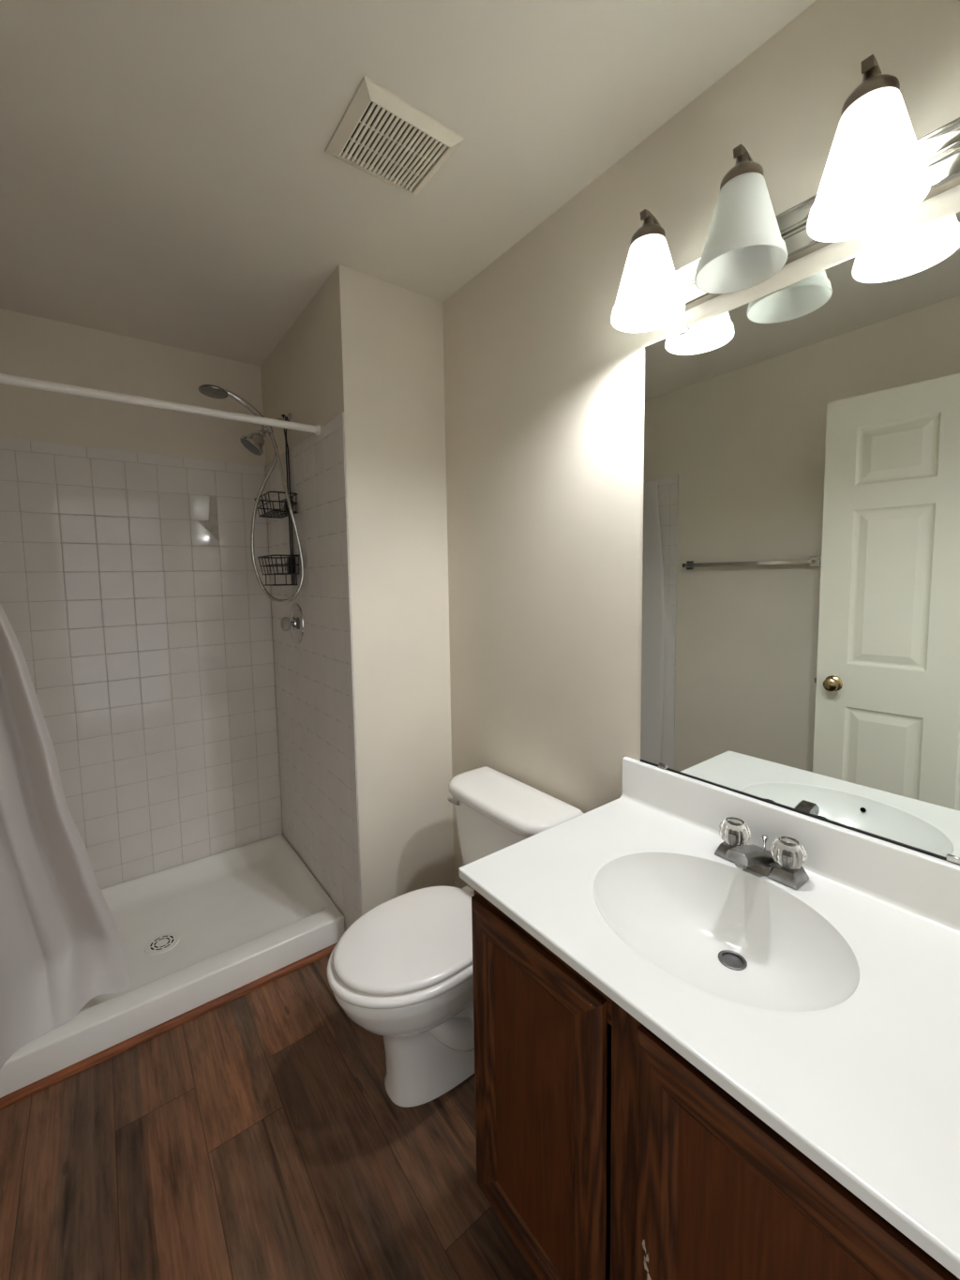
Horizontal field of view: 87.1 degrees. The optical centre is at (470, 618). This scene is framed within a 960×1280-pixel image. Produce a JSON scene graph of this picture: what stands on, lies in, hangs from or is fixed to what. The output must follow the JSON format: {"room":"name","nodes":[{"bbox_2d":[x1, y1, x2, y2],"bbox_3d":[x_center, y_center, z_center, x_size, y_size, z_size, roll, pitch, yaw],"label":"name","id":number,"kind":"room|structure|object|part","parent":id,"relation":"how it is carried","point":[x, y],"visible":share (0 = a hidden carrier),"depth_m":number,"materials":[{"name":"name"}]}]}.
{"room":"bathroom","nodes":[
{"label":"bathroom","id":0,"kind":"room"},
{"bbox_2d":[0,308,283,834],"bbox_3d":[-1.494,0.034,2.233,1.172,2.440,0.120,-4,6,-36],"label":"wall","id":1,"kind":"structure","parent":0,"point":[33,347],"depth_m":2.11,"materials":[{"name":"beige paint"}]},
{"bbox_2d":[0,436,282,888],"bbox_3d":[-1.450,0.271,2.199,1.155,1.963,0.011,-4,6,-36],"label":"wall tile","id":2,"kind":"structure","parent":1,"relation":"attached to","point":[136,607],"depth_m":2.21,"materials":[{"name":"tile"}]},
{"bbox_2d":[0,953,538,1279],"bbox_3d":[-0.134,1.376,0.876,1.818,0.060,4.063,-4,6,-36],"label":"floor","id":3,"kind":"structure","parent":0,"point":[259,1136],"depth_m":1.23,"materials":[{"name":"laminate"}]},
{"bbox_2d":[0,833,345,1098],"bbox_3d":[-1.190,1.220,1.947,1.152,0.112,0.815,-4,6,-36],"label":"shower pan","id":4,"kind":"object","parent":3,"relation":"on","point":[194,933],"visible":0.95,"depth_m":1.92,"materials":[{"name":"white plastic"}]},
{"bbox_2d":[0,942,337,1109],"bbox_3d":[-0.946,1.290,1.613,1.157,0.019,0.019,-4,6,-36],"label":"trim","id":5,"kind":"structure","parent":4,"relation":"attached to","point":[67,1072],"depth_m":1.58,"materials":[{"name":"brown wood"}]},
{"bbox_2d":[327,766,583,1107],"bbox_3d":[-0.074,0.926,1.467,0.684,0.738,0.472,-4,6,-36],"label":"toilet","id":6,"kind":"object","parent":3,"relation":"on","point":[401,971],"visible":0.56,"depth_m":1.37,"materials":[{"name":"white ceramic"}]},
{"bbox_3d":[-0.155,0.903,1.405,0.482,0.021,0.376,-4,6,-36],"label":"seat","id":7,"kind":"part","parent":6,"relation":"part of","materials":[{"name":"white plastic"}]},
{"bbox_3d":[-0.150,0.880,1.407,0.461,0.024,0.354,-4,6,-36],"label":"lid","id":8,"kind":"part","parent":6,"relation":"part of","materials":[{"name":"white plastic"}]},
{"bbox_3d":[-0.050,0.596,1.650,0.026,0.022,0.056,-4,6,-36],"label":"flush lever","id":9,"kind":"part","parent":6,"relation":"part of","materials":[{"name":"silver metal"}]},
{"bbox_3d":[0.117,0.738,1.596,0.188,0.308,0.434,-4,6,-36],"label":"tank","id":10,"kind":"part","parent":6,"relation":"part of","materials":[{"name":"white ceramic"}]},
{"bbox_3d":[0.111,0.564,1.580,0.208,0.042,0.472,-4,6,-36],"label":"tank lid","id":11,"kind":"part","parent":6,"relation":"part of","materials":[{"name":"white ceramic"}]},
{"bbox_2d":[471,889,959,1279],"bbox_3d":[0.453,0.931,0.898,0.547,0.802,0.793,-4,6,-36],"label":"vanity cabinet","id":12,"kind":"object","parent":3,"relation":"on","point":[603,1152],"visible":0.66,"depth_m":0.76,"materials":[{"name":"brown wood"}]},
{"bbox_3d":[0.111,0.885,0.919,0.005,0.508,0.202,-4,6,-36],"label":"panel","id":13,"kind":"part","parent":12,"relation":"part of","materials":[{"name":"brown wood"}]},
{"bbox_3d":[0.108,0.885,0.916,0.020,0.633,0.327,-4,6,-36],"label":"door","id":14,"kind":"part","parent":12,"relation":"part of","materials":[{"name":"brown wood"}]},
{"bbox_3d":[0.131,0.571,0.885,0.018,0.070,0.299,-4,6,-36],"label":"frame rail","id":15,"kind":"part","parent":12,"relation":"part of","materials":[{"name":"brown wood"}]},
{"bbox_2d":[458,756,959,1279],"bbox_3d":[0.446,0.536,0.863,0.555,0.255,0.835,-4,6,-36],"label":"countertop","id":16,"kind":"structure","parent":12,"relation":"on","point":[828,1008],"depth_m":0.82,"materials":[{"name":"white stone"}]},
{"bbox_2d":[714,816,809,889],"bbox_3d":[0.555,0.463,0.994,0.126,0.074,0.160,-4,6,-36],"label":"sink faucet","id":17,"kind":"object","parent":16,"relation":"on","point":[785,861],"visible":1,"depth_m":0.97,"materials":[{"name":"silver metal"}]},
{"bbox_3d":[0.552,0.445,1.054,0.059,0.048,0.059,-4,6,-36],"label":"knob","id":18,"kind":"part","parent":17,"relation":"part of","materials":[{"name":"clear plastic"}]},
{"bbox_3d":[0.553,0.466,0.992,0.120,0.061,0.054,-4,6,-36],"label":"spout","id":19,"kind":"part","parent":17,"relation":"part of","materials":[{"name":"silver metal"}]},
{"bbox_3d":[0.599,0.459,1.026,0.012,0.038,0.012,-4,6,-36],"label":"lift rod","id":20,"kind":"part","parent":17,"relation":"part of","materials":[{"name":"silver metal"}]},
{"bbox_3d":[0.613,0.451,0.972,0.059,0.048,0.059,-4,6,-36],"label":"knob","id":21,"kind":"part","parent":17,"relation":"part of","materials":[{"name":"clear plastic"}]},
{"bbox_3d":[0.346,0.903,0.603,0.005,0.516,0.215,-4,6,-36],"label":"panel","id":22,"kind":"part","parent":12,"relation":"part of","materials":[{"name":"brown wood"}]},
{"bbox_3d":[0.343,0.903,0.600,0.020,0.641,0.340,-4,6,-36],"label":"door","id":23,"kind":"part","parent":12,"relation":"part of","materials":[{"name":"brown wood"}]},
{"bbox_2d":[260,264,454,915],"bbox_3d":[-0.571,0.011,2.312,0.406,2.440,1.091,-4,6,-36],"label":"wall","id":24,"kind":"structure","parent":0,"point":[368,349],"depth_m":1.86,"materials":[{"name":"beige paint"}]},
{"bbox_2d":[240,412,292,455],"bbox_3d":[-0.844,-0.769,2.088,0.202,0.190,0.098,-4,6,-36],"label":"shower fixture","id":25,"kind":"object","parent":24,"relation":"attached to","point":[254,442],"visible":0.64,"depth_m":2.05,"materials":[{"name":"silver metal"}]},
{"bbox_2d":[254,414,300,586],"bbox_3d":[-0.819,-0.499,2.131,0.122,0.717,0.256,-4,6,-36],"label":"shower caddy","id":26,"kind":"object","parent":25,"relation":"hanging from","point":[291,564],"visible":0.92,"depth_m":2.14,"materials":[{"name":"black metal"}]},
{"bbox_2d":[254,491,297,518],"bbox_3d":[-0.820,-0.478,2.132,0.116,0.078,0.256,-4,6,-36],"label":"basket","id":27,"kind":"object","parent":26,"relation":"on","point":[286,512],"depth_m":2.11,"materials":[{"name":"black metal"}]},
{"bbox_2d":[257,554,300,574],"bbox_3d":[-0.816,-0.228,2.152,0.116,0.080,0.246,-4,6,-36],"label":"basket","id":28,"kind":"object","parent":26,"relation":"on","point":[291,564],"depth_m":2.13,"materials":[{"name":"black metal"}]},
{"bbox_2d":[263,573,298,586],"bbox_3d":[-0.814,-0.167,2.164,0.106,0.049,0.165,-4,6,-36],"label":"soap tray","id":29,"kind":"object","parent":26,"relation":"on","point":[293,583],"depth_m":2.13,"materials":[{"name":"black metal"}]},
{"bbox_2d":[264,412,362,931],"bbox_3d":[-0.695,0.261,2.156,0.007,1.963,0.964,-4,6,-36],"label":"tile","id":30,"kind":"structure","parent":24,"relation":"attached to","point":[314,678],"depth_m":2.02,"materials":[{"name":"tile"}]},
{"bbox_2d":[0,373,320,435],"bbox_3d":[-1.021,-0.660,1.520,1.155,0.038,0.038,-4,6,-36],"label":"shower rod","id":31,"kind":"object","parent":30,"relation":"attached to","point":[6,379],"visible":1,"depth_m":1.54,"materials":[{"name":"white paint"}]},
{"bbox_2d":[0,602,130,1069],"bbox_3d":[-1.309,0.278,1.341,0.247,1.865,0.538,1,5,20],"label":"shower curtain","id":32,"kind":"object","parent":31,"relation":"hanging from","point":[61,949],"visible":1,"depth_m":1.47,"materials":[{"name":"white fabric"}]},
{"bbox_3d":[-0.563,-0.695,1.859,0.014,0.038,0.038,-4,6,-36],"label":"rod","id":33,"kind":"part","parent":31,"relation":"part of","materials":[{"name":"white paint"}]},
{"bbox_2d":[198,384,304,602],"bbox_3d":[-0.872,-0.484,2.049,0.359,0.843,0.146,-2,5,-17],"label":"shower","id":34,"kind":"object","parent":30,"relation":"attached to","point":[209,390],"visible":0.98,"depth_m":2.06,"materials":[{"name":"silver metal"}]},
{"bbox_3d":[-0.893,-0.829,2.033,0.187,0.151,0.033,-3,5,-28],"label":"handle","id":35,"kind":"part","parent":34,"relation":"part of","materials":[{"name":"silver metal"}]},
{"bbox_2d":[280,602,303,643],"bbox_3d":[-0.783,0.022,2.191,0.064,0.176,0.176,-4,6,-36],"label":"shower valve","id":36,"kind":"object","parent":30,"relation":"attached to","point":[294,623],"visible":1,"depth_m":2.17,"materials":[{"name":"silver metal"}]},
{"bbox_3d":[-0.795,0.023,2.183,0.034,0.060,0.060,-4,6,-36],"label":"knob","id":37,"kind":"part","parent":36,"relation":"part of","materials":[{"name":"plastic"}]},
{"bbox_2d":[0,0,816,366],"bbox_3d":[-0.529,-1.158,1.144,1.818,0.080,2.883,-4,6,-36],"label":"ceiling","id":38,"kind":"structure","parent":0,"point":[168,177],"depth_m":1.16,"materials":[{"name":"paint"}]},
{"bbox_2d":[325,75,464,196],"bbox_3d":[-0.182,-1.117,1.199,0.250,0.020,0.222,-4,6,-36],"label":"ceiling vent","id":39,"kind":"object","parent":38,"relation":"in","point":[380,133],"visible":1,"depth_m":1.17,"materials":[{"name":"plastic"}]},
{"bbox_2d":[442,0,959,888],"bbox_3d":[0.174,0.045,1.750,0.120,2.440,2.883,-4,6,-36],"label":"wall","id":40,"kind":"structure","parent":0,"point":[544,397],"depth_m":1.40,"materials":[{"name":"beige paint"}]},
{"bbox_2d":[610,54,959,332],"bbox_3d":[0.573,-0.751,0.870,0.184,0.209,0.742,-4,6,-36],"label":"vanity light","id":41,"kind":"object","parent":40,"relation":"attached to","point":[877,172],"visible":1,"depth_m":0.88,"materials":[{"name":"white glass"}]},
{"bbox_3d":[0.386,-0.715,1.100,0.057,0.091,0.057,-4,6,-36],"label":"light bulb","id":42,"kind":"part","parent":41,"relation":"part of","materials":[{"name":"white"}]},
{"bbox_3d":[0.386,-0.736,1.099,0.154,0.148,0.154,-4,6,-36],"label":"lamp shade","id":43,"kind":"part","parent":41,"relation":"part of","materials":[{"name":"white glass"}]},
{"bbox_3d":[0.408,-0.817,1.109,0.098,0.113,0.016,-4,6,-36],"label":"arm","id":44,"kind":"part","parent":41,"relation":"part of","materials":[{"name":"silver metal"}]},
{"bbox_3d":[0.503,-0.725,0.941,0.154,0.148,0.154,-4,6,-36],"label":"lamp shade","id":45,"kind":"part","parent":41,"relation":"part of","materials":[{"name":"white glass"}]},
{"bbox_3d":[0.525,-0.806,0.952,0.098,0.113,0.016,-4,6,-36],"label":"arm","id":46,"kind":"part","parent":41,"relation":"part of","materials":[{"name":"silver metal"}]},
{"bbox_3d":[0.619,-0.694,0.788,0.057,0.091,0.057,-4,6,-36],"label":"light bulb","id":47,"kind":"part","parent":41,"relation":"part of","materials":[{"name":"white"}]},
{"bbox_3d":[0.618,-0.715,0.786,0.154,0.148,0.154,-4,6,-36],"label":"lamp shade","id":48,"kind":"part","parent":41,"relation":"part of","materials":[{"name":"white glass"}]},
{"bbox_3d":[0.640,-0.795,0.797,0.098,0.113,0.016,-4,6,-36],"label":"arm","id":49,"kind":"part","parent":41,"relation":"part of","materials":[{"name":"silver metal"}]},
{"bbox_2d":[619,756,959,935],"bbox_3d":[0.657,0.445,1.013,0.028,0.105,0.834,-4,6,-36],"label":"backsplash","id":50,"kind":"structure","parent":40,"relation":"attached to","point":[922,886],"depth_m":0.97,"materials":[{"name":"white stone"}]},
{"bbox_2d":[640,211,959,865],"bbox_3d":[0.658,-0.128,0.971,0.006,1.042,0.753,-4,6,-36],"label":"wall mirror","id":51,"kind":"object","parent":40,"relation":"attached to","point":[801,648],"visible":1,"depth_m":0.96,"materials":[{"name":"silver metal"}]}
]}

